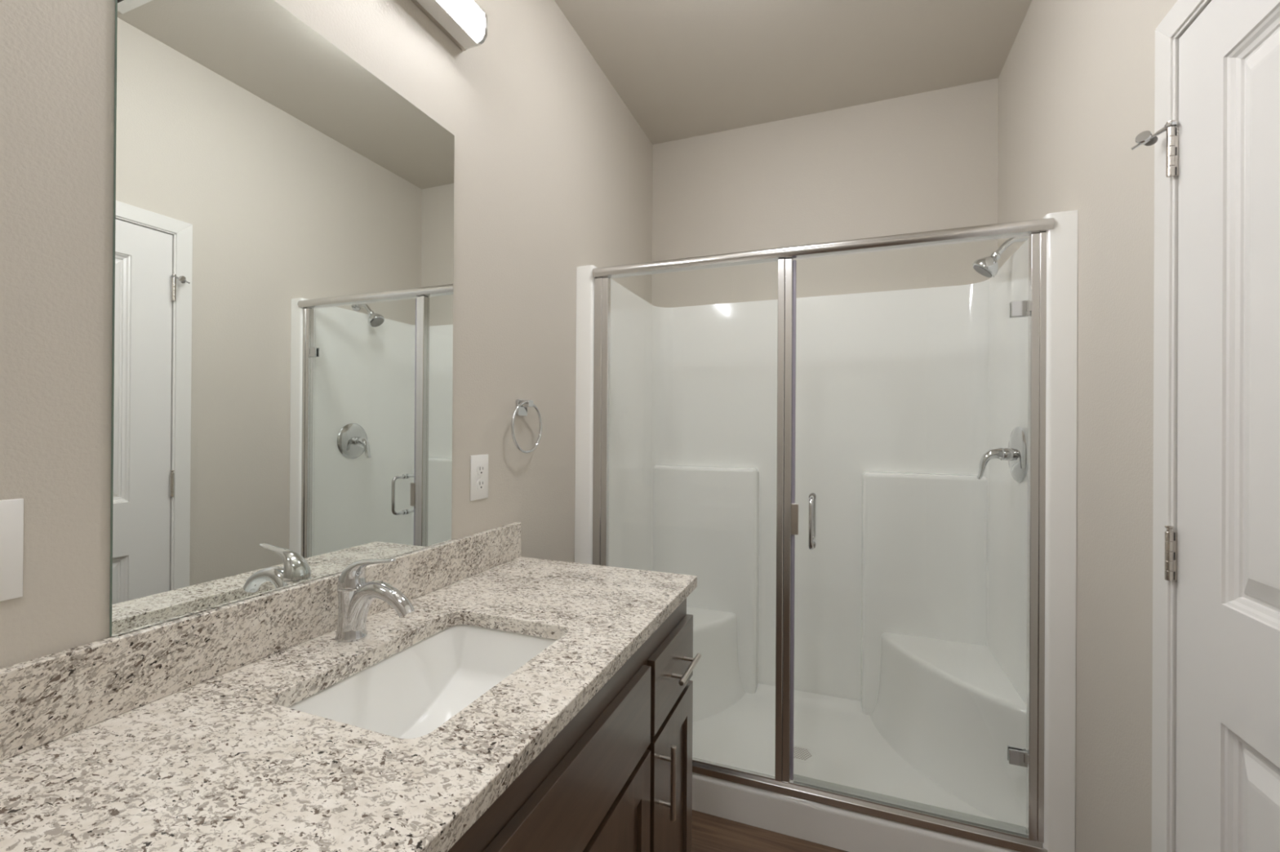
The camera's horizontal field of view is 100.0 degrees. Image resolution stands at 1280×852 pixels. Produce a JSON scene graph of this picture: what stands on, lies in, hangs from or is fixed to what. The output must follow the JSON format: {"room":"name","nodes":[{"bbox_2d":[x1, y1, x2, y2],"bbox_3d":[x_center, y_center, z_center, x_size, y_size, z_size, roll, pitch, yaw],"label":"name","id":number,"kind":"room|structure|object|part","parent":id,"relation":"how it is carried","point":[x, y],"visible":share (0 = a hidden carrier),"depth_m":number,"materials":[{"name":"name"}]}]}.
{"room":"bathroom","nodes":[
{"label":"bathroom","id":0,"kind":"room"},
{"bbox_2d":[0,0,652,668],"bbox_3d":[-0.634,-0.079,1.043,0.100,2.695,3.595,0,0,21],"label":"wall","id":1,"kind":"structure","parent":0,"point":[553,169],"depth_m":1.21,"materials":[{"name":"beige paint"}]},
{"bbox_2d":[0,498,23,601],"bbox_3d":[-0.749,0.144,0.583,0.015,0.117,0.116,0,0,21],"label":"light switch","id":2,"kind":"object","parent":1,"relation":"attached to","point":[11,511],"visible":1,"depth_m":0.63,"materials":[{"name":"white plastic"}]},
{"bbox_2d":[0,522,520,761],"bbox_3d":[-0.590,0.333,0.996,0.020,0.101,1.282,0,0,21],"label":"backsplash","id":3,"kind":"structure","parent":1,"relation":"attached to","point":[47,699],"depth_m":0.79,"materials":[{"name":"stone"}]},
{"bbox_2d":[109,0,454,636],"bbox_3d":[-0.584,-0.220,1.024,0.005,1.004,0.659,0,0,21],"label":"wall mirror","id":4,"kind":"object","parent":1,"relation":"attached to","point":[283,233],"visible":1,"depth_m":0.90,"materials":[{"name":"white mirror"}]},
{"bbox_2d":[411,0,488,51],"bbox_3d":[-0.545,-1.001,1.015,0.076,0.092,0.727,0,0,21],"label":"vanity light","id":5,"kind":"object","parent":1,"relation":"attached to","point":[465,24],"visible":1,"depth_m":1.28,"materials":[{"name":"white glass"}]},
{"bbox_2d":[438,0,483,39],"bbox_3d":[-0.540,-1.001,1.013,0.059,0.076,0.699,0,0,21],"label":"diffuser","id":6,"kind":"object","parent":5,"relation":"attached to","point":[459,20],"depth_m":1.28,"materials":[{"name":"white plastic"}]},
{"bbox_2d":[470,454,488,501],"bbox_3d":[-0.427,0.137,1.436,0.008,0.119,0.073,0,0,21],"label":"power outlet","id":7,"kind":"object","parent":1,"relation":"attached to","point":[479,463],"visible":1,"depth_m":1.43,"materials":[{"name":"white plastic"}]},
{"bbox_2d":[476,479,484,489],"bbox_3d":[-0.425,0.156,1.435,0.002,0.027,0.033,0,0,21],"label":"receptacle","id":8,"kind":"object","parent":7,"relation":"attached to","point":[480,482],"depth_m":1.43,"materials":[{"name":"white plastic"}]},
{"bbox_2d":[476,464,484,475],"bbox_3d":[-0.425,0.117,1.435,0.002,0.027,0.033,0,0,21],"label":"receptacle","id":9,"kind":"object","parent":7,"relation":"attached to","point":[480,468],"depth_m":1.43,"materials":[{"name":"white plastic"}]},
{"bbox_2d":[511,399,542,453],"bbox_3d":[-0.344,0.001,1.607,0.037,0.161,0.161,0,0,21],"label":"towel ring","id":10,"kind":"object","parent":1,"relation":"attached to","point":[522,406],"visible":1,"depth_m":1.60,"materials":[{"name":"silver metal"}]},
{"bbox_3d":[-0.339,-0.067,1.610,0.029,0.020,0.026,0,0,21],"label":"post","id":11,"kind":"part","parent":10,"relation":"part of","materials":[{"name":"silver metal"}]},
{"bbox_2d":[691,809,848,851],"bbox_3d":[0.098,1.323,0.757,1.686,0.100,3.795,0,0,21],"label":"floor","id":12,"kind":"structure","parent":0,"point":[710,833],"depth_m":1.66,"materials":[{"name":"brown wood"}]},
{"bbox_2d":[448,598,701,851],"bbox_3d":[-0.328,0.833,0.894,0.584,0.836,1.247,0,0,21],"label":"vanity cabinet","id":13,"kind":"object","parent":12,"relation":"on","point":[617,777],"visible":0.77,"depth_m":0.94,"materials":[{"name":"brown wood"}]},
{"bbox_2d":[0,522,697,851],"bbox_3d":[-0.339,0.349,0.900,0.556,0.130,1.282,0,0,21],"label":"countertop","id":14,"kind":"structure","parent":13,"relation":"on","point":[182,734],"depth_m":0.68,"materials":[{"name":"stone"}]},
{"bbox_2d":[334,559,414,642],"bbox_3d":[-0.471,0.309,0.958,0.168,0.151,0.053,0,0,21],"label":"faucet","id":15,"kind":"object","parent":14,"relation":"on","point":[356,596],"visible":1,"depth_m":0.96,"materials":[{"name":"silver metal"}]},
{"bbox_3d":[-0.489,0.262,0.965,0.124,0.058,0.047,0,0,21],"label":"lever handle","id":16,"kind":"part","parent":15,"relation":"part of","materials":[{"name":"silver metal"}]},
{"bbox_3d":[-0.467,0.322,0.957,0.158,0.092,0.039,0,0,21],"label":"spout","id":17,"kind":"part","parent":15,"relation":"part of","materials":[{"name":"silver metal"}]},
{"bbox_2d":[288,624,556,738],"bbox_3d":[-0.327,0.489,0.892,0.333,0.148,0.464,0,0,21],"label":"sink basin","id":18,"kind":"object","parent":14,"relation":"in","point":[411,693],"visible":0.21,"depth_m":1.02,"materials":[{"name":"white ceramic"}]},
{"bbox_3d":[-0.094,0.561,0.807,0.018,0.155,0.603,0,0,21],"label":"false drawer","id":19,"kind":"part","parent":13,"relation":"part of","materials":[{"name":"brown wood"}]},
{"bbox_3d":[-0.042,0.907,0.948,0.018,0.506,0.298,0,0,21],"label":"cabinet door","id":20,"kind":"part","parent":13,"relation":"part of","materials":[{"name":"brown wood"}]},
{"bbox_3d":[0.058,0.751,1.136,0.038,0.155,0.012,0,0,21],"label":"bar pull","id":21,"kind":"part","parent":13,"relation":"part of","materials":[{"name":"silver metal"}]},
{"bbox_3d":[0.073,0.909,1.249,0.018,0.506,0.297,0,0,21],"label":"cabinet door","id":22,"kind":"part","parent":13,"relation":"part of","materials":[{"name":"brown wood"}]},
{"bbox_3d":[0.075,0.563,1.250,0.018,0.155,0.297,0,0,21],"label":"drawer","id":23,"kind":"part","parent":13,"relation":"part of","materials":[{"name":"brown wood"}]},
{"bbox_3d":[0.106,0.566,1.259,0.038,0.012,0.155,0,0,21],"label":"bar pull","id":24,"kind":"part","parent":13,"relation":"part of","materials":[{"name":"silver metal"}]},
{"bbox_2d":[574,209,1077,851],"bbox_3d":[0.601,0.353,2.059,1.484,1.851,0.809,0,0,21],"label":"shower stall","id":25,"kind":"object","parent":12,"relation":"on","point":[910,596],"visible":0.72,"depth_m":2.18,"materials":[{"name":"white plastic"}]},
{"bbox_3d":[0.169,1.030,2.240,0.485,0.374,0.615,0,0,21],"label":"corner seat","id":26,"kind":"part","parent":25,"relation":"part of","materials":[{"name":"white plastic"}]},
{"bbox_2d":[591,217,1054,851],"bbox_3d":[0.474,0.295,1.707,1.363,1.717,0.163,0,0,21],"label":"shower door frame","id":27,"kind":"structure","parent":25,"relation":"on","point":[1032,757],"depth_m":1.66,"materials":[{"name":"silver metal"}]},
{"bbox_3d":[0.457,0.296,1.702,0.044,1.646,0.035,0,0,21],"label":"mullion post","id":28,"kind":"part","parent":27,"relation":"part of","materials":[{"name":"silver metal"}]},
{"bbox_3d":[0.484,0.292,1.681,0.022,0.096,0.007,0,0,21],"label":"strike plate","id":29,"kind":"part","parent":27,"relation":"part of","materials":[{"name":"silver metal"}]},
{"bbox_3d":[0.540,0.295,1.682,0.021,0.171,0.163,0,0,21],"label":"door pull","id":30,"kind":"part","parent":27,"relation":"part of","materials":[{"name":"silver metal"}]},
{"bbox_3d":[0.473,-0.546,1.692,1.363,0.035,0.042,0,0,21],"label":"header rail","id":31,"kind":"part","parent":27,"relation":"part of","materials":[{"name":"silver metal"}]},
{"bbox_3d":[1.054,1.035,1.902,0.451,0.374,0.615,0,0,21],"label":"corner seat","id":32,"kind":"part","parent":25,"relation":"part of","materials":[{"name":"white plastic"}]},
{"bbox_2d":[976,426,1027,482],"bbox_3d":[1.148,0.090,1.725,0.117,0.178,0.178,0,0,21],"label":"shower valve","id":33,"kind":"object","parent":25,"relation":"attached to","point":[1016,453],"visible":0.99,"depth_m":1.69,"materials":[{"name":"silver metal"}]},
{"bbox_3d":[1.125,0.121,1.734,0.069,0.106,0.038,0,0,21],"label":"lever","id":34,"kind":"part","parent":33,"relation":"part of","materials":[{"name":"silver metal"}]},
{"bbox_3d":[1.170,0.090,1.717,0.029,0.042,0.042,0,0,21],"label":"stem","id":35,"kind":"part","parent":33,"relation":"part of","materials":[{"name":"silver metal"}]},
{"bbox_2d":[554,0,1031,144],"bbox_3d":[0.116,-1.472,0.763,1.686,0.100,3.795,0,0,21],"label":"ceiling","id":36,"kind":"structure","parent":0,"point":[682,68],"depth_m":2.03,"materials":[{"name":"beige paint"}]},
{"bbox_2d":[651,78,998,307],"bbox_3d":[0.767,-0.066,2.485,1.686,2.695,0.100,0,0,21],"label":"wall","id":37,"kind":"structure","parent":0,"point":[928,161],"depth_m":2.40,"materials":[{"name":"beige paint"}]},
{"bbox_2d":[997,0,1177,851],"bbox_3d":[0.847,-0.070,0.476,0.100,2.695,3.595,0,0,21],"label":"wall","id":38,"kind":"structure","parent":0,"point":[1077,77],"depth_m":1.26,"materials":[{"name":"beige paint"}]},
{"bbox_2d":[972,235,1029,277],"bbox_3d":[1.201,-0.569,1.779,0.174,0.147,0.082,0,0,21],"label":"showerhead","id":39,"kind":"object","parent":38,"relation":"attached to","point":[988,267],"visible":0.84,"depth_m":1.77,"materials":[{"name":"silver metal"}]},
{"bbox_3d":[1.227,-0.592,1.766,0.110,0.063,0.020,0,0,21],"label":"arm","id":40,"kind":"part","parent":39,"relation":"part of","materials":[{"name":"silver metal"}]},
{"bbox_2d":[1151,0,1211,851],"bbox_3d":[0.896,0.253,0.630,0.115,2.048,0.834,0,0,21],"label":"door frame","id":41,"kind":"structure","parent":38,"relation":"attached to","point":[1182,15],"depth_m":1.00,"materials":[{"name":"white paint"}]},
{"bbox_2d":[1130,0,1279,851],"bbox_3d":[0.844,0.278,0.664,0.095,1.974,0.736,0,0,21],"label":"door","id":42,"kind":"structure","parent":38,"relation":"in","point":[1223,556],"depth_m":0.85,"materials":[{"name":"white paint"}]}
]}

